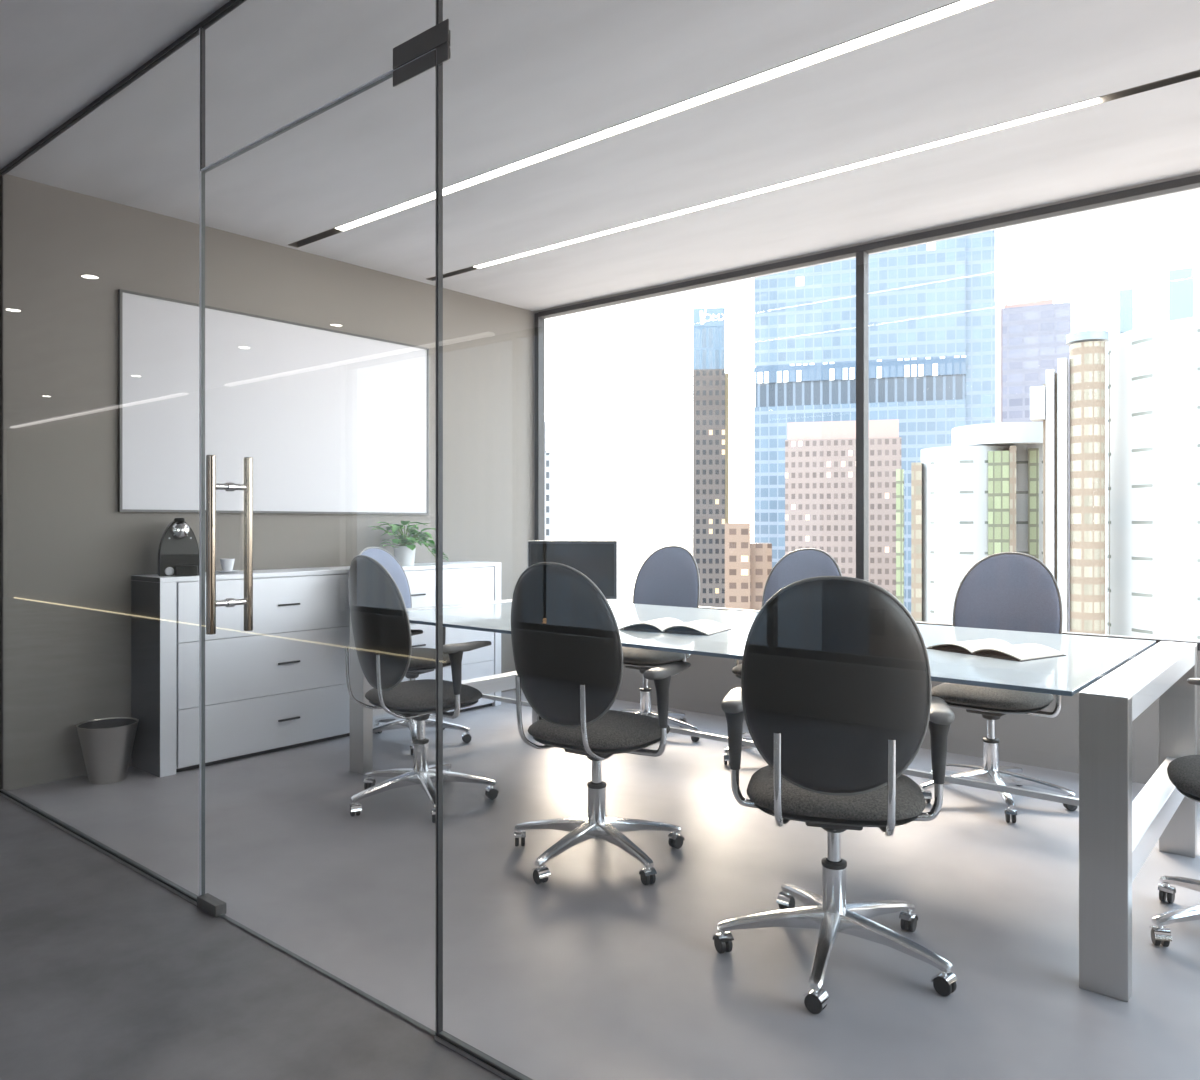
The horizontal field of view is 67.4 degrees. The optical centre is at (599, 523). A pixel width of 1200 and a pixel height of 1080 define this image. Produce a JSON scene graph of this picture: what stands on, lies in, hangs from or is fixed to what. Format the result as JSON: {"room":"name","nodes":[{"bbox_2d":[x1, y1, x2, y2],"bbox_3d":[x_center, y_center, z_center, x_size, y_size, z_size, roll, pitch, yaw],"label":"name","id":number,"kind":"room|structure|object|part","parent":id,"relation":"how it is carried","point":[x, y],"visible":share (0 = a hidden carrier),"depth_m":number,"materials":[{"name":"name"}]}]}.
{"room":"office","nodes":[
{"label":"office","id":0,"kind":"room"},
{"bbox_2d":[0,0,532,1079],"bbox_3d":[-0.171,-0.186,1.933,6.538,2.773,0.036,0,0,40],"label":"wall","id":1,"kind":"structure","parent":0,"point":[438,37],"depth_m":2.15,"materials":[{"name":"clear glass"}]},
{"bbox_3d":[-1.965,-0.186,3.427,1.849,2.743,0.012,0,0,40],"label":"glass panel","id":2,"kind":"part","parent":1,"relation":"part of","materials":[{"name":"grey"}]},
{"bbox_3d":[-0.814,-1.335,2.468,1.132,0.445,0.012,0,0,40],"label":"transom panel","id":3,"kind":"part","parent":1,"relation":"part of","materials":[{"name":"clear glass"}]},
{"bbox_2d":[201,50,435,1035],"bbox_3d":[-0.812,0.045,2.467,1.131,2.302,0.145,0,0,40],"label":"door","id":4,"kind":"structure","parent":1,"relation":"in","point":[426,62],"depth_m":2.75,"materials":[{"name":"clear glass"}]},
{"bbox_3d":[-1.119,0.061,2.723,0.027,0.533,0.145,0,0,40],"label":"handle","id":5,"kind":"part","parent":4,"relation":"part of","materials":[{"name":"silver metal"}]},
{"bbox_3d":[0.982,-0.186,0.972,3.527,2.743,0.012,0,0,40],"label":"glass panel","id":6,"kind":"part","parent":1,"relation":"part of","materials":[{"name":"grey"}]},
{"bbox_2d":[3,174,533,790],"bbox_3d":[-1.636,-0.186,5.402,0.150,2.773,3.495,0,0,40],"label":"wall","id":7,"kind":"structure","parent":0,"point":[70,558],"depth_m":4.41,"materials":[{"name":"beige paint"}]},
{"bbox_2d":[118,289,428,514],"bbox_3d":[-1.739,-0.604,5.141,0.023,1.088,1.920,0,0,40],"label":"whiteboard","id":8,"kind":"object","parent":7,"relation":"attached to","point":[329,421],"visible":1,"depth_m":5.00,"materials":[{"name":"white"}]},
{"bbox_2d":[0,0,1199,319],"bbox_3d":[-5.048,-1.653,5.736,18.900,0.160,7.750,0,0,40],"label":"ceiling","id":9,"kind":"structure","parent":0,"point":[522,79],"depth_m":3.48,"materials":[{"name":"paint"}]},
{"bbox_2d":[288,0,993,247],"bbox_3d":[0.257,-1.617,3.432,5.196,0.092,0.062,0,0,40],"label":"strip light","id":10,"kind":"object","parent":9,"relation":"attached to","point":[959,6],"visible":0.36,"depth_m":3.36,"materials":[{"name":"grey plastic"}]},
{"bbox_2d":[427,70,1199,280],"bbox_3d":[0.881,-1.617,4.150,5.156,0.092,0.056,0,0,40],"label":"strip light","id":11,"kind":"object","parent":9,"relation":"attached to","point":[1194,74],"visible":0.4,"depth_m":3.90,"materials":[{"name":"grey plastic"}]},
{"bbox_2d":[474,98,1098,267],"bbox_3d":[0.543,-1.583,4.432,3.400,0.019,0.050,0,0,40],"label":"diffuser","id":12,"kind":"object","parent":11,"relation":"attached to","point":[1094,101],"depth_m":4.04,"materials":[{"name":"white"}]},
{"bbox_2d":[0,689,1199,1079],"bbox_3d":[-4.990,1.260,5.688,19.050,0.120,7.750,0,0,40],"label":"floor","id":13,"kind":"structure","parent":0,"point":[590,971],"depth_m":2.63,"materials":[{"name":"concrete"}]},
{"bbox_2d":[76,717,138,783],"bbox_3d":[-2.308,1.066,4.221,0.260,0.268,0.260,0,0,40],"label":"waste bin","id":14,"kind":"object","parent":13,"relation":"on","point":[106,743],"visible":1,"depth_m":4.15,"materials":[{"name":"silver metal"}]},
{"bbox_2d":[131,561,500,777],"bbox_3d":[-1.483,0.727,5.207,0.325,0.946,2.228,0,0,40],"label":"base cabinet","id":15,"kind":"object","parent":13,"relation":"on","point":[280,684],"visible":0.66,"depth_m":4.64,"materials":[{"name":"white"}]},
{"bbox_2d":[158,518,198,575],"bbox_3d":[-2.089,0.112,4.463,0.180,0.284,0.235,0,0,-28],"label":"coffee machine","id":16,"kind":"object","parent":15,"relation":"on","point":[178,551],"visible":0.99,"depth_m":4.39,"materials":[{"name":"grey"}]},
{"bbox_3d":[-2.063,-0.019,4.415,0.048,0.022,0.053,0,0,-28],"label":"lever","id":17,"kind":"part","parent":16,"relation":"part of","materials":[{"name":"black plastic"}]},
{"bbox_3d":[-2.061,0.067,4.412,0.168,0.165,0.020,0,0,-28],"label":"panel","id":18,"kind":"part","parent":16,"relation":"part of","materials":[{"name":"grey plastic"}]},
{"bbox_2d":[160,555,198,575],"bbox_3d":[-2.050,0.203,4.390,0.172,0.098,0.070,0,0,-28],"label":"drip tray","id":19,"kind":"object","parent":16,"relation":"on","point":[170,565],"depth_m":4.38,"materials":[{"name":"black plastic"}]},
{"bbox_3d":[-2.044,0.032,4.390,0.082,0.082,0.041,0,0,-28],"label":"brew knob","id":20,"kind":"part","parent":16,"relation":"part of","materials":[{"name":"silver metal"}]},
{"bbox_2d":[216,570,239,572],"bbox_3d":[-1.929,0.247,4.660,0.124,0.012,0.124,0,0,40],"label":"saucer","id":21,"kind":"object","parent":15,"relation":"on","point":[219,571],"visible":0.91,"depth_m":4.63,"materials":[{"name":"white ceramic"}]},
{"bbox_2d":[220,559,234,570],"bbox_3d":[-1.932,0.213,4.664,0.082,0.066,0.075,0,0,40],"label":"coffee cup","id":22,"kind":"object","parent":21,"relation":"on","point":[226,564],"visible":0.89,"depth_m":4.63,"materials":[{"name":"white ceramic"}]},
{"bbox_3d":[-1.704,0.427,4.723,0.018,0.289,1.025,0,0,40],"label":"drawer","id":23,"kind":"part","parent":15,"relation":"part of","materials":[{"name":"white wood"}]},
{"bbox_3d":[-1.704,0.734,4.723,0.018,0.318,1.025,0,0,40],"label":"drawer","id":24,"kind":"part","parent":15,"relation":"part of","materials":[{"name":"white wood"}]},
{"bbox_3d":[-1.704,1.034,4.723,0.018,0.277,1.025,0,0,40],"label":"drawer","id":25,"kind":"part","parent":15,"relation":"part of","materials":[{"name":"white wood"}]},
{"bbox_3d":[-1.645,0.427,4.767,0.012,0.010,0.124,0,0,40],"label":"handle","id":26,"kind":"part","parent":15,"relation":"part of","materials":[{"name":"grey metal"}]},
{"bbox_3d":[-1.645,0.734,4.767,0.012,0.010,0.124,0,0,40],"label":"handle","id":27,"kind":"part","parent":15,"relation":"part of","materials":[{"name":"grey metal"}]},
{"bbox_3d":[-1.645,1.034,4.767,0.012,0.010,0.124,0,0,40],"label":"handle","id":28,"kind":"part","parent":15,"relation":"part of","materials":[{"name":"grey metal"}]},
{"bbox_2d":[369,521,448,565],"bbox_3d":[-1.162,0.117,5.525,0.377,0.273,0.490,0,0,40],"label":"potted plant","id":29,"kind":"object","parent":15,"relation":"on","point":[404,553],"visible":0.98,"depth_m":5.47,"materials":[{"name":"green plant"}]},
{"bbox_3d":[-1.198,0.194,5.522,0.140,0.120,0.140,0,0,40],"label":"pot","id":30,"kind":"part","parent":29,"relation":"part of","materials":[{"name":"white ceramic"}]},
{"bbox_3d":[-1.039,1.034,5.521,0.018,0.277,1.048,0,0,40],"label":"drawer","id":31,"kind":"part","parent":15,"relation":"part of","materials":[{"name":"white wood"}]},
{"bbox_3d":[-1.039,0.427,5.521,0.018,0.289,1.048,0,0,40],"label":"drawer","id":32,"kind":"part","parent":15,"relation":"part of","materials":[{"name":"white wood"}]},
{"bbox_3d":[-1.039,0.734,5.521,0.018,0.318,1.048,0,0,40],"label":"drawer","id":33,"kind":"part","parent":15,"relation":"part of","materials":[{"name":"white wood"}]},
{"bbox_2d":[359,547,471,755],"bbox_3d":[-1.034,0.665,4.978,0.640,1.071,0.645,0,0,26],"label":"office chair","id":34,"kind":"object","parent":13,"relation":"on","point":[423,660],"visible":0.4,"depth_m":4.94,"materials":[{"name":"grey"}]},
{"bbox_2d":[361,548,410,607],"bbox_3d":[-1.240,0.412,5.063,0.103,0.551,0.456,0,0,26],"label":"backrest","id":35,"kind":"object","parent":34,"relation":"on","point":[385,558],"depth_m":5.17,"materials":[{"name":"fabric"}]},
{"bbox_3d":[-1.169,1.103,5.075,0.300,0.074,0.048,0,0,40],"label":"leg","id":36,"kind":"part","parent":34,"relation":"part of","materials":[{"name":"silver metal"}]},
{"bbox_3d":[-1.183,1.103,4.873,0.300,0.074,0.048,0,0,-32],"label":"leg","id":37,"kind":"part","parent":34,"relation":"part of","materials":[{"name":"silver metal"}]},
{"bbox_3d":[-0.995,1.103,4.798,0.048,0.074,0.300,0,0,-14],"label":"leg","id":38,"kind":"part","parent":34,"relation":"part of","materials":[{"name":"silver metal"}]},
{"bbox_2d":[408,648,449,668],"bbox_3d":[-1.024,0.735,4.958,0.444,0.080,0.476,0,0,26],"label":"seat cushion","id":39,"kind":"object","parent":34,"relation":"on","point":[421,658],"depth_m":4.80,"materials":[{"name":"grey fabric"}]},
{"bbox_3d":[-0.973,1.103,5.124,0.048,0.074,0.300,0,0,22],"label":"leg","id":40,"kind":"part","parent":34,"relation":"part of","materials":[{"name":"silver metal"}]},
{"bbox_3d":[-0.866,1.103,4.953,0.300,0.074,0.048,0,0,4],"label":"leg","id":41,"kind":"part","parent":34,"relation":"part of","materials":[{"name":"silver metal"}]},
{"bbox_2d":[345,555,498,822],"bbox_3d":[-0.800,0.664,3.886,0.616,1.072,0.651,0,0,-42],"label":"office chair","id":42,"kind":"object","parent":13,"relation":"on","point":[382,632],"visible":0.94,"depth_m":3.71,"materials":[{"name":"grey fabric"}]},
{"bbox_3d":[-0.953,0.412,3.743,0.113,0.556,0.462,0,0,-42],"label":"backrest","id":43,"kind":"part","parent":42,"relation":"part of","materials":[{"name":"grey"}]},
{"bbox_3d":[-0.907,1.103,3.789,0.300,0.074,0.048,0,0,-41],"label":"leg","id":44,"kind":"part","parent":42,"relation":"part of","materials":[{"name":"silver metal"}]},
{"bbox_3d":[-0.925,1.103,3.990,0.300,0.074,0.048,0,0,31],"label":"leg","id":45,"kind":"part","parent":42,"relation":"part of","materials":[{"name":"silver metal"}]},
{"bbox_3d":[-0.929,0.509,4.134,0.257,0.037,0.070,0,0,-42],"label":"armrest","id":46,"kind":"part","parent":42,"relation":"part of","materials":[{"name":"grey plastic"}]},
{"bbox_2d":[365,679,482,709],"bbox_3d":[-0.766,0.735,3.912,0.444,0.080,0.476,0,0,-42],"label":"seat cushion","id":47,"kind":"object","parent":42,"relation":"on","point":[414,694],"depth_m":3.78,"materials":[{"name":"grey fabric"}]},
{"bbox_3d":[-0.709,1.103,3.744,0.048,0.074,0.300,0,0,-23],"label":"leg","id":48,"kind":"part","parent":42,"relation":"part of","materials":[{"name":"silver metal"}]},
{"bbox_3d":[-0.739,1.103,4.070,0.048,0.074,0.300,0,0,13],"label":"leg","id":49,"kind":"part","parent":42,"relation":"part of","materials":[{"name":"silver metal"}]},
{"bbox_3d":[-0.606,1.103,3.917,0.300,0.074,0.048,0,0,-5],"label":"leg","id":50,"kind":"part","parent":42,"relation":"part of","materials":[{"name":"silver metal"}]},
{"bbox_3d":[-0.561,0.509,3.728,0.257,0.037,0.070,0,0,-42],"label":"armrest","id":51,"kind":"part","parent":42,"relation":"part of","materials":[{"name":"grey plastic"}]},
{"bbox_2d":[511,562,690,884],"bbox_3d":[-0.031,0.665,3.235,0.645,1.071,0.619,0,0,35],"label":"office chair","id":52,"kind":"object","parent":13,"relation":"on","point":[567,645],"visible":1,"depth_m":3.05,"materials":[{"name":"grey"}]},
{"bbox_3d":[-0.173,1.103,3.309,0.300,0.074,0.048,0,0,20],"label":"leg","id":53,"kind":"part","parent":52,"relation":"part of","materials":[{"name":"silver metal"}]},
{"bbox_3d":[-0.117,1.103,3.115,0.048,0.074,0.300,0,0,38],"label":"leg","id":54,"kind":"part","parent":52,"relation":"part of","materials":[{"name":"silver metal"}]},
{"bbox_3d":[-0.147,0.412,3.056,0.462,0.556,0.113,0,0,35],"label":"backrest","id":55,"kind":"part","parent":52,"relation":"part of","materials":[{"name":"grey"}]},
{"bbox_2d":[528,710,669,748],"bbox_3d":[-0.003,0.735,3.263,0.476,0.080,0.444,0,0,35],"label":"seat cushion","id":56,"kind":"object","parent":52,"relation":"on","point":[615,729],"depth_m":3.12,"materials":[{"name":"grey fabric"}]},
{"bbox_3d":[0.085,1.103,3.109,0.048,0.074,0.300,0,0,-34],"label":"leg","id":57,"kind":"part","parent":52,"relation":"part of","materials":[{"name":"silver metal"}]},
{"bbox_3d":[0.154,1.103,3.299,0.300,0.074,0.048,0,0,-16],"label":"leg","id":58,"kind":"part","parent":52,"relation":"part of","materials":[{"name":"silver metal"}]},
{"bbox_3d":[0.238,0.509,3.130,0.070,0.037,0.257,0,0,35],"label":"armrest","id":59,"kind":"part","parent":52,"relation":"part of","materials":[{"name":"grey"}]},
{"bbox_2d":[621,546,699,741],"bbox_3d":[0.282,0.665,5.124,0.644,1.071,0.630,0,0,40],"label":"office chair","id":60,"kind":"object","parent":13,"relation":"on","point":[669,576],"visible":0.43,"depth_m":5.22,"materials":[{"name":"grey"}]},
{"bbox_3d":[0.190,1.103,5.276,0.048,0.074,0.300,0,0,-24],"label":"leg","id":61,"kind":"part","parent":60,"relation":"part of","materials":[{"name":"silver metal"}]},
{"bbox_2d":[622,647,689,663],"bbox_3d":[0.251,0.735,5.108,0.476,0.080,0.444,0,0,40],"label":"seat cushion","id":62,"kind":"object","parent":60,"relation":"on","point":[630,655],"depth_m":4.92,"materials":[{"name":"grey fabric"}]},
{"bbox_2d":[634,547,697,607],"bbox_3d":[0.405,0.412,5.292,0.456,0.551,0.103,0,0,40],"label":"chair back","id":63,"kind":"object","parent":60,"relation":"on","point":[669,576],"depth_m":5.29,"materials":[{"name":"fabric"}]},
{"bbox_3d":[0.388,1.103,5.235,0.300,0.074,0.048,0,0,-42],"label":"leg","id":64,"kind":"part","parent":60,"relation":"part of","materials":[{"name":"silver metal"}]},
{"bbox_3d":[0.410,1.103,5.034,0.300,0.074,0.048,0,0,30],"label":"leg","id":65,"kind":"part","parent":60,"relation":"part of","materials":[{"name":"silver metal"}]},
{"bbox_2d":[350,599,1196,1001],"bbox_3d":[0.477,0.818,3.823,3.308,0.765,1.325,0,0,40],"label":"meeting table","id":66,"kind":"object","parent":13,"relation":"on","point":[1118,833],"visible":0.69,"depth_m":2.81,"materials":[{"name":"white glass"}]},
{"bbox_3d":[-1.157,0.819,4.358,0.112,0.762,0.055,0,0,40],"label":"leg","id":67,"kind":"part","parent":66,"relation":"part of","materials":[{"name":"metal"}]},
{"bbox_3d":[-0.743,0.890,4.840,0.080,0.080,1.213,0,0,40],"label":"rail","id":68,"kind":"part","parent":66,"relation":"part of","materials":[{"name":"silver metal"}]},
{"bbox_3d":[-0.344,0.819,5.334,0.112,0.762,0.055,0,0,40],"label":"leg","id":69,"kind":"part","parent":66,"relation":"part of","materials":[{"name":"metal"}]},
{"bbox_2d":[528,540,617,599],"bbox_3d":[-0.138,0.259,4.546,0.452,0.352,0.150,0,0,0],"label":"monitor","id":70,"kind":"object","parent":66,"relation":"on","point":[597,560],"visible":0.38,"depth_m":4.51,"materials":[{"name":"black plastic"}]},
{"bbox_2d":[619,618,731,635],"bbox_3d":[0.309,0.418,3.706,0.402,0.034,0.248,0,0,30],"label":"open book","id":71,"kind":"object","parent":66,"relation":"on","point":[662,625],"visible":1,"depth_m":3.65,"materials":[{"name":"paper"}]},
{"bbox_2d":[927,639,1065,661],"bbox_3d":[1.341,0.421,3.061,0.248,0.027,0.360,0,0,-32],"label":"open book","id":72,"kind":"object","parent":66,"relation":"on","point":[993,648],"visible":0.98,"depth_m":3.00,"materials":[{"name":"paper"}]},
{"bbox_3d":[1.298,0.819,2.312,0.112,0.762,0.055,0,0,40],"label":"leg","id":73,"kind":"part","parent":66,"relation":"part of","materials":[{"name":"metal"}]},
{"bbox_3d":[1.712,0.890,2.794,0.080,0.080,1.213,0,0,40],"label":"rail","id":74,"kind":"part","parent":66,"relation":"part of","materials":[{"name":"silver metal"}]},
{"bbox_3d":[2.111,0.819,3.288,0.112,0.762,0.055,0,0,40],"label":"leg","id":75,"kind":"part","parent":66,"relation":"part of","materials":[{"name":"metal"}]},
{"bbox_2d":[723,548,841,764],"bbox_3d":[0.958,0.664,4.576,0.643,1.072,0.619,0,0,40],"label":"office chair","id":76,"kind":"object","parent":13,"relation":"on","point":[799,564],"visible":0.18,"depth_m":4.76,"materials":[{"name":"grey"}]},
{"bbox_2d":[732,663,741,675],"bbox_3d":[0.925,0.735,4.547,0.476,0.080,0.444,0,0,40],"label":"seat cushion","id":77,"kind":"object","parent":76,"relation":"on","point":[737,670],"depth_m":4.51,"materials":[{"name":"grey fabric"}]},
{"bbox_3d":[0.767,1.103,4.519,0.300,0.074,0.048,0,0,-13],"label":"leg","id":78,"kind":"part","parent":76,"relation":"part of","materials":[{"name":"silver metal"}]},
{"bbox_3d":[0.846,1.103,4.705,0.048,0.074,0.300,0,0,-31],"label":"leg","id":79,"kind":"part","parent":76,"relation":"part of","materials":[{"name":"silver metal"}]},
{"bbox_2d":[763,550,839,605],"bbox_3d":[1.079,0.412,4.731,0.456,0.551,0.103,0,0,40],"label":"cushion","id":80,"kind":"object","parent":76,"relation":"on","point":[797,565],"depth_m":4.77,"materials":[{"name":"fabric"}]},
{"bbox_2d":[712,576,956,1013],"bbox_3d":[0.633,0.665,2.485,0.643,1.071,0.632,0,0,15],"label":"office chair","id":81,"kind":"object","parent":13,"relation":"on","point":[834,693],"visible":1,"depth_m":2.27,"materials":[{"name":"grey fabric"}]},
{"bbox_3d":[0.396,0.509,2.610,0.070,0.037,0.257,0,0,15],"label":"armrest","id":82,"kind":"part","parent":81,"relation":"part of","materials":[{"name":"grey plastic"}]},
{"bbox_3d":[0.478,1.103,2.512,0.300,0.074,0.048,0,0,5],"label":"leg","id":83,"kind":"part","parent":81,"relation":"part of","materials":[{"name":"silver metal"}]},
{"bbox_3d":[0.611,1.103,2.666,0.048,0.074,0.300,0,0,-13],"label":"leg","id":84,"kind":"part","parent":81,"relation":"part of","materials":[{"name":"silver metal"}]},
{"bbox_3d":[0.583,1.103,2.339,0.048,0.074,0.300,0,0,23],"label":"leg","id":85,"kind":"part","parent":81,"relation":"part of","materials":[{"name":"silver metal"}]},
{"bbox_2d":[747,765,925,820],"bbox_3d":[0.654,0.735,2.513,0.476,0.080,0.444,0,0,15],"label":"seat cushion","id":86,"kind":"object","parent":81,"relation":"on","point":[799,803],"depth_m":2.34,"materials":[{"name":"grey fabric"}]},
{"bbox_3d":[0.589,0.412,2.269,0.462,0.556,0.113,0,0,15],"label":"backrest","id":87,"kind":"part","parent":81,"relation":"part of","materials":[{"name":"grey plastic"}]},
{"bbox_3d":[0.797,1.103,2.587,0.300,0.074,0.048,0,0,-31],"label":"leg","id":88,"kind":"part","parent":81,"relation":"part of","materials":[{"name":"silver metal"}]},
{"bbox_3d":[0.780,1.103,2.386,0.300,0.074,0.048,0,0,41],"label":"leg","id":89,"kind":"part","parent":81,"relation":"part of","materials":[{"name":"silver metal"}]},
{"bbox_3d":[0.926,0.509,2.470,0.070,0.037,0.257,0,0,15],"label":"armrest","id":90,"kind":"part","parent":81,"relation":"part of","materials":[{"name":"grey"}]},
{"bbox_2d":[920,552,1077,822],"bbox_3d":[1.726,0.665,3.928,0.640,1.071,0.624,0,0,42],"label":"office chair","id":91,"kind":"object","parent":13,"relation":"on","point":[1013,591],"visible":0.66,"depth_m":3.97,"materials":[{"name":"grey fabric"}]},
{"bbox_3d":[1.533,1.103,3.893,0.300,0.074,0.048,0,0,-8],"label":"leg","id":92,"kind":"part","parent":91,"relation":"part of","materials":[{"name":"silver metal"}]},
{"bbox_3d":[1.627,1.103,4.072,0.048,0.074,0.300,0,0,-26],"label":"leg","id":93,"kind":"part","parent":91,"relation":"part of","materials":[{"name":"silver metal"}]},
{"bbox_2d":[931,683,1053,709],"bbox_3d":[1.693,0.735,3.907,0.476,0.080,0.444,0,0,42],"label":"seat cushion","id":94,"kind":"object","parent":91,"relation":"on","point":[971,697],"depth_m":3.76,"materials":[{"name":"grey fabric"}]},
{"bbox_3d":[1.674,1.103,3.748,0.048,0.074,0.300,0,0,10],"label":"leg","id":95,"kind":"part","parent":91,"relation":"part of","materials":[{"name":"silver metal"}]},
{"bbox_2d":[955,554,1059,633],"bbox_3d":[1.853,0.412,4.086,0.456,0.551,0.103,0,0,42],"label":"cushion","id":96,"kind":"object","parent":91,"relation":"on","point":[1013,592],"depth_m":4.08,"materials":[{"name":"fabric"}]},
{"bbox_3d":[1.826,1.103,4.038,0.300,0.074,0.048,0,0,-44],"label":"leg","id":97,"kind":"part","parent":91,"relation":"part of","materials":[{"name":"silver metal"}]},
{"bbox_3d":[1.855,1.103,3.838,0.300,0.074,0.048,0,0,28],"label":"leg","id":98,"kind":"part","parent":91,"relation":"part of","materials":[{"name":"silver metal"}]},
{"bbox_2d":[1149,678,1199,946],"bbox_3d":[1.918,0.665,2.551,0.625,1.071,0.632,0,0,30],"label":"office chair","id":99,"kind":"object","parent":13,"relation":"on","point":[1183,772],"visible":1,"depth_m":2.57,"materials":[{"name":"grey"}]},
{"bbox_3d":[1.728,1.103,2.566,0.300,0.074,0.048,0,0,-1],"label":"leg","id":100,"kind":"part","parent":99,"relation":"part of","materials":[{"name":"silver metal"}]},
{"bbox_3d":[1.843,1.103,2.732,0.048,0.074,0.300,0,0,-19],"label":"leg","id":101,"kind":"part","parent":99,"relation":"part of","materials":[{"name":"silver metal"}]},
{"bbox_2d":[1167,754,1199,796],"bbox_3d":[1.887,0.735,2.576,0.444,0.080,0.476,0,0,30],"label":"seat cushion","id":102,"kind":"object","parent":99,"relation":"on","point":[1183,772],"depth_m":2.59,"materials":[{"name":"grey fabric"}]},
{"bbox_3d":[1.998,0.509,2.828,0.257,0.037,0.070,0,0,30],"label":"armrest","id":103,"kind":"part","parent":99,"relation":"part of","materials":[{"name":"grey"}]},
{"bbox_2d":[534,172,1199,783],"bbox_3d":[2.091,-0.186,4.649,6.540,2.773,0.220,0,0,40],"label":"wall","id":104,"kind":"structure","parent":0,"point":[1031,740],"depth_m":4.54,"materials":[{"name":"grey paint"}]},
{"bbox_2d":[534,174,1199,650],"bbox_3d":[2.044,-0.497,4.584,6.528,2.125,0.070,0,0,40],"label":"window","id":105,"kind":"structure","parent":104,"relation":"in","point":[862,252],"depth_m":5.04,"materials":[{"name":"grey"}]},
{"label":"outside","id":106,"kind":"structure","parent":0,"visible":0},
{"bbox_2d":[896,422,1042,623],"bbox_3d":[27.295,19.650,65.023,11.000,53.100,7.100,0,0,23],"label":"tower","id":107,"kind":"structure","parent":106,"point":[977,497],"depth_m":62.43,"materials":[{"name":"grey concrete"}]},
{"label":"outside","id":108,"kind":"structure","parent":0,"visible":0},
{"bbox_2d":[1030,267,1199,640],"bbox_3d":[36.111,15.650,54.663,17.100,61.100,13.200,0,0,32],"label":"tower","id":109,"kind":"structure","parent":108,"point":[1153,371],"depth_m":52.95,"materials":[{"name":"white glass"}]},
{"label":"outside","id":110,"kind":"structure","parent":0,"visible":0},
{"bbox_2d":[995,299,1070,631],"bbox_3d":[68.144,5.600,144.265,12.700,81.200,10.000,0,0,25],"label":"office building","id":111,"kind":"structure","parent":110,"point":[1030,336],"depth_m":139.72,"materials":[{"name":"purple stone"}]},
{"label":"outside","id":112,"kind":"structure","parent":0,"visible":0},
{"bbox_2d":[545,421,550,539],"bbox_3d":[-14.717,10.700,176.707,10.000,71.000,8.000,0,0,-4],"label":"office tower","id":113,"kind":"structure","parent":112,"point":[547,454],"depth_m":173.00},
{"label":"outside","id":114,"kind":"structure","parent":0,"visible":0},
{"bbox_2d":[693,308,728,607],"bbox_3d":[18.844,5.100,152.926,5.950,82.200,6.120,0,0,7],"label":"office tower","id":115,"kind":"structure","parent":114,"point":[710,379],"depth_m":150.08,"materials":[{"name":"concrete"}]},
{"bbox_3d":[18.532,-29.400,153.049,5.200,7.200,5.950,0,0,7],"label":"crown","id":116,"kind":"part","parent":115,"relation":"part of","materials":[{"name":"blue glass"}]},
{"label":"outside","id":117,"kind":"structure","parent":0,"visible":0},
{"bbox_2d":[754,230,994,613],"bbox_3d":[35.891,-13.800,119.530,28.250,120.000,20.050,0,0,17],"label":"office tower","id":118,"kind":"structure","parent":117,"point":[932,305],"depth_m":109.43,"materials":[{"name":"blue glass"}]},
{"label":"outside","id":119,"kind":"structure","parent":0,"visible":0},
{"bbox_2d":[725,523,771,609],"bbox_3d":[16.939,23.050,102.888,5.200,46.300,6.000,0,0,9],"label":"stone building","id":120,"kind":"structure","parent":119,"point":[748,566],"depth_m":100.22,"materials":[{"name":"beige stone"}]},
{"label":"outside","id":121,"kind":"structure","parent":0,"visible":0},
{"bbox_2d":[785,419,900,596],"bbox_3d":[22.604,18.500,83.963,10.000,55.400,8.000,0,0,15],"label":"stone building","id":122,"kind":"structure","parent":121,"point":[820,457],"depth_m":80.16,"materials":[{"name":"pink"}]},
{"bbox_3d":[22.643,-8.400,84.108,9.600,1.600,7.700,0,0,15],"label":"crown","id":123,"kind":"part","parent":122,"relation":"part of","materials":[{"name":"white stone"}]}
]}

